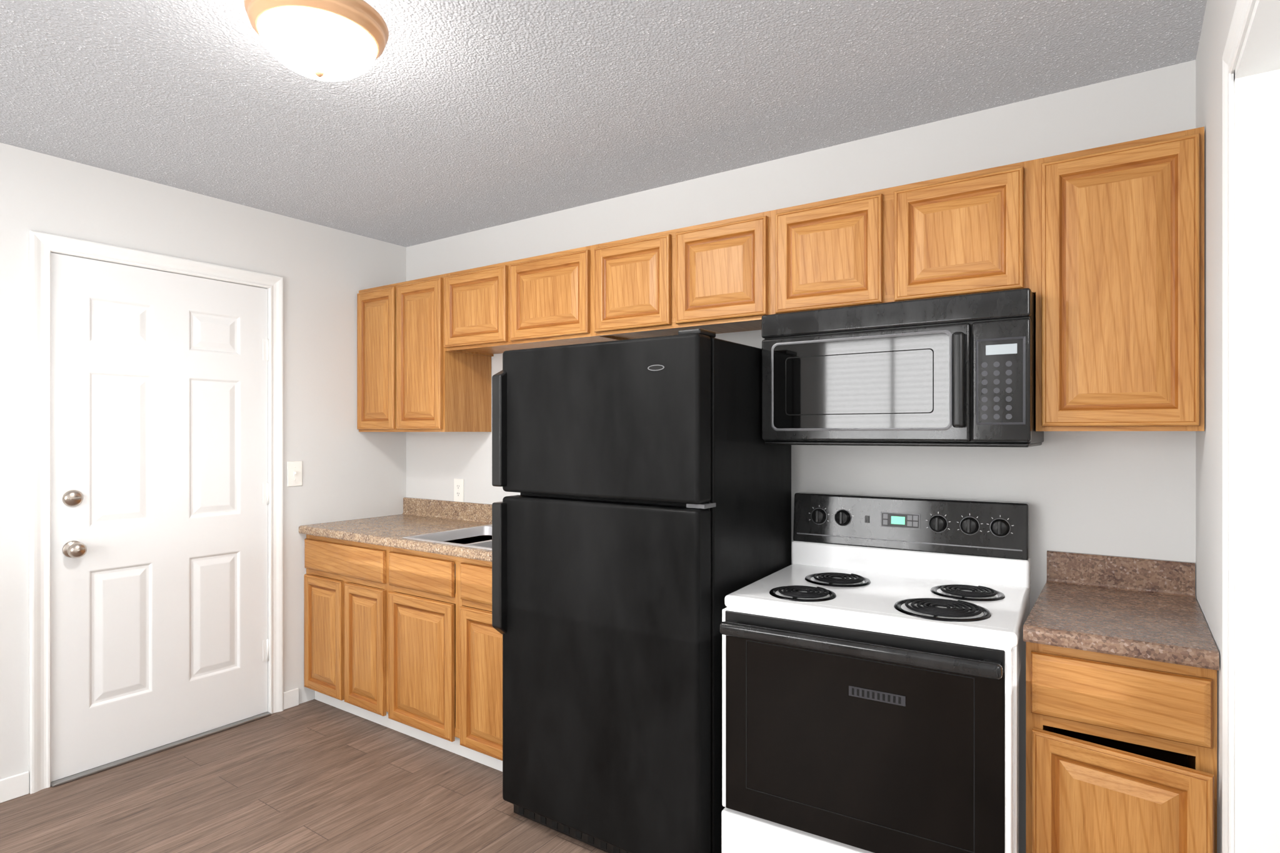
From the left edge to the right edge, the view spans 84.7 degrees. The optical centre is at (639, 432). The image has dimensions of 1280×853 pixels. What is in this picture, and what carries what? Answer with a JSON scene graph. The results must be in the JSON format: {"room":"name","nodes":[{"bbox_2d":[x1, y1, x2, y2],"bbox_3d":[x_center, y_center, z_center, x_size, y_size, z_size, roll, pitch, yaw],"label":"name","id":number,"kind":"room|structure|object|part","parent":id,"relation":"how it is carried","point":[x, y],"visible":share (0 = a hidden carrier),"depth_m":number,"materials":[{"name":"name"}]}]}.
{"room":"kitchen","nodes":[
{"label":"kitchen","id":0,"kind":"room"},
{"bbox_2d":[0,142,406,779],"bbox_3d":[-2.701,0.146,2.175,0.120,2.424,4.600,0,0,35],"label":"wall","id":1,"kind":"structure","parent":0,"point":[350,471],"depth_m":3.29,"materials":[{"name":"grey paint"}]},
{"bbox_2d":[0,771,29,803],"bbox_3d":[-3.113,1.315,1.452,0.023,0.085,2.881,0,0,35],"label":"baseboard","id":2,"kind":"structure","parent":1,"relation":"attached to","point":[14,786],"depth_m":2.60,"materials":[{"name":"white wood"}]},
{"bbox_2d":[28,230,283,794],"bbox_3d":[-2.078,0.330,3.075,0.120,2.056,0.839,0,0,35],"label":"door frame","id":3,"kind":"structure","parent":1,"relation":"in","point":[268,425],"depth_m":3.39,"materials":[{"name":"white wood"}]},
{"bbox_2d":[50,252,269,781],"bbox_3d":[-2.046,0.326,3.055,0.052,2.040,0.836,0,0,35],"label":"entry door","id":4,"kind":"structure","parent":3,"relation":"attached to","point":[159,462],"depth_m":2.99,"materials":[{"name":"white wood"}]},
{"bbox_2d":[62,490,86,558],"bbox_3d":[-2.202,0.358,2.739,0.072,0.266,0.066,0,0,35],"label":"door knob","id":5,"kind":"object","parent":4,"relation":"attached to","point":[74,549],"depth_m":2.74,"materials":[{"name":"silver metal"}]},
{"bbox_3d":[-1.799,0.324,3.377,0.012,1.551,0.026,0,0,35],"label":"entry door hinges","id":6,"kind":"part","parent":4,"relation":"part of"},
{"bbox_2d":[50,711,271,787],"bbox_3d":[-2.059,1.352,3.062,0.128,0.010,0.836,0,0,35],"label":"threshold","id":7,"kind":"object","parent":1,"relation":"attached to","point":[122,761],"visible":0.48,"depth_m":2.97,"materials":[{"name":"silver metal"}]},
{"bbox_2d":[286,461,302,486],"bbox_3d":[-1.712,0.204,3.485,0.017,0.124,0.076,0,0,35],"label":"light switch","id":8,"kind":"object","parent":1,"relation":"attached to","point":[294,473],"visible":1,"depth_m":3.48,"materials":[{"name":"white plastic"}]},
{"bbox_2d":[356,283,396,431],"bbox_3d":[-1.288,-0.385,3.795,0.358,0.762,0.322,0,0,35],"label":"upper cabinet","id":9,"kind":"object","parent":1,"relation":"attached to","point":[376,307],"depth_m":3.66,"materials":[{"name":"brown wood"}]},
{"bbox_2d":[0,699,607,852],"bbox_3d":[-0.646,1.388,0.766,5.165,0.060,4.820,0,0,35],"label":"floor","id":10,"kind":"structure","parent":0,"point":[314,776],"depth_m":2.58,"materials":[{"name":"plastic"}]},
{"bbox_2d":[298,497,502,771],"bbox_3d":[-0.874,0.803,3.317,1.582,1.109,0.637,0,0,35],"label":"base cabinet","id":11,"kind":"object","parent":10,"relation":"on","point":[402,635],"visible":0.62,"depth_m":3.10,"materials":[{"name":"brown wood"}]},
{"bbox_2d":[491,328,791,852],"bbox_3d":[0.020,0.526,2.517,0.815,1.663,0.722,0,0,35],"label":"refrigerator","id":12,"kind":"object","parent":10,"relation":"on","point":[640,525],"visible":0.92,"depth_m":2.21,"materials":[{"name":"black metal"}]},
{"bbox_2d":[719,491,1030,852],"bbox_3d":[0.716,0.789,2.095,0.757,1.138,0.761,0,0,31],"label":"range","id":13,"kind":"object","parent":10,"relation":"on","point":[874,673],"visible":1,"depth_m":1.87,"materials":[{"name":"white metal"}]},
{"bbox_2d":[1023,550,1219,852],"bbox_3d":[1.244,0.864,1.833,0.365,0.987,0.670,0,0,35],"label":"base cabinet","id":14,"kind":"object","parent":10,"relation":"on","point":[1122,662],"visible":0.94,"depth_m":1.62,"materials":[{"name":"brown wood"}]},
{"bbox_2d":[1023,550,1219,670],"bbox_3d":[1.253,0.437,1.846,0.365,0.132,0.637,0,0,35],"label":"countertop","id":15,"kind":"structure","parent":14,"relation":"on","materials":[{"name":"laminate"}]},
{"bbox_2d":[0,0,1206,247],"bbox_3d":[-0.646,-1.096,0.766,5.165,0.060,4.820,0,0,35],"label":"ceiling","id":16,"kind":"structure","parent":0,"point":[440,119],"depth_m":2.18,"materials":[{"name":"white paint"}]},
{"bbox_2d":[243,0,388,81],"bbox_3d":[-0.827,-0.991,1.809,0.338,0.148,0.338,0,0,35],"label":"ceiling light","id":17,"kind":"object","parent":16,"relation":"attached to","point":[333,40],"visible":1,"depth_m":1.73,"materials":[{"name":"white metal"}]},
{"bbox_2d":[406,60,1195,613],"bbox_3d":[0.703,0.146,2.690,5.135,2.424,0.120,0,0,35],"label":"wall","id":18,"kind":"structure","parent":0,"point":[1120,493],"depth_m":2.37,"materials":[{"name":"grey paint"}]},
{"bbox_2d":[396,274,441,431],"bbox_3d":[-1.017,-0.385,3.608,0.384,0.762,0.322,0,0,35],"label":"upper cabinet","id":19,"kind":"object","parent":18,"relation":"attached to","point":[419,300],"depth_m":3.46,"materials":[{"name":"brown wood"}]},
{"bbox_2d":[453,478,463,501],"bbox_3d":[-0.975,0.310,3.772,0.076,0.124,0.008,0,0,35],"label":"electrical outlet plate","id":20,"kind":"object","parent":18,"relation":"attached to","point":[458,490],"visible":1,"depth_m":3.77,"materials":[{"name":"white plastic"}]},
{"bbox_2d":[441,261,506,431],"bbox_3d":[-0.695,-0.385,3.385,0.478,0.762,0.322,0,0,35],"label":"upper cabinet","id":21,"kind":"object","parent":18,"relation":"attached to","point":[474,300],"depth_m":3.34,"materials":[{"name":"brown wood"}]},
{"bbox_2d":[506,245,591,350],"bbox_3d":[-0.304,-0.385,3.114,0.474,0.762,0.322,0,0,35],"label":"upper cabinet","id":22,"kind":"object","parent":18,"relation":"attached to","point":[549,295],"depth_m":2.98,"materials":[{"name":"brown wood"}]},
{"bbox_2d":[591,229,674,342],"bbox_3d":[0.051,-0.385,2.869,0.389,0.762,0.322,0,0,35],"label":"upper cabinet","id":23,"kind":"object","parent":18,"relation":"attached to","point":[633,278],"depth_m":2.74,"materials":[{"name":"brown wood"}]},
{"bbox_2d":[674,210,771,334],"bbox_3d":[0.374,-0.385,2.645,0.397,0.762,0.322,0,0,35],"label":"upper cabinet","id":24,"kind":"object","parent":18,"relation":"attached to","point":[723,268],"depth_m":2.51,"materials":[{"name":"brown wood"}]},
{"bbox_2d":[771,187,891,314],"bbox_3d":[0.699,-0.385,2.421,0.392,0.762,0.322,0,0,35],"label":"upper cabinet","id":25,"kind":"object","parent":18,"relation":"attached to","point":[835,252],"depth_m":2.28,"materials":[{"name":"brown wood"}]},
{"bbox_2d":[891,155,1056,431],"bbox_3d":[1.040,-0.385,2.185,0.438,0.762,0.322,0,0,35],"label":"upper cabinet","id":26,"kind":"object","parent":18,"relation":"attached to","point":[992,229],"depth_m":2.02,"materials":[{"name":"brown wood"}]},
{"bbox_2d":[761,288,1043,447],"bbox_3d":[0.829,-0.176,2.258,0.787,0.431,0.439,0,0,35],"label":"microwave","id":27,"kind":"object","parent":26,"relation":"attached to","point":[957,370],"visible":1,"depth_m":2.07,"materials":[{"name":"black plastic"}]},
{"bbox_2d":[1056,126,1204,431],"bbox_3d":[1.338,-0.385,1.979,0.375,0.762,0.322,0,0,35],"label":"upper cabinet","id":28,"kind":"object","parent":18,"relation":"attached to","point":[1098,252],"depth_m":1.83,"materials":[{"name":"brown wood"}]},
{"bbox_2d":[1195,0,1236,852],"bbox_3d":[0.329,0.146,0.079,0.120,2.424,4.600,0,0,35],"label":"wall","id":29,"kind":"structure","parent":0,"point":[1217,20],"depth_m":1.62,"materials":[{"name":"grey paint"}]},
{"bbox_2d":[1222,0,1279,852],"bbox_3d":[0.898,0.316,0.912,0.133,2.084,0.982,0,0,35],"label":"door frame","id":30,"kind":"structure","parent":29,"relation":"attached to","point":[1257,450],"depth_m":1.27,"materials":[{"name":"white wood"}]}
]}

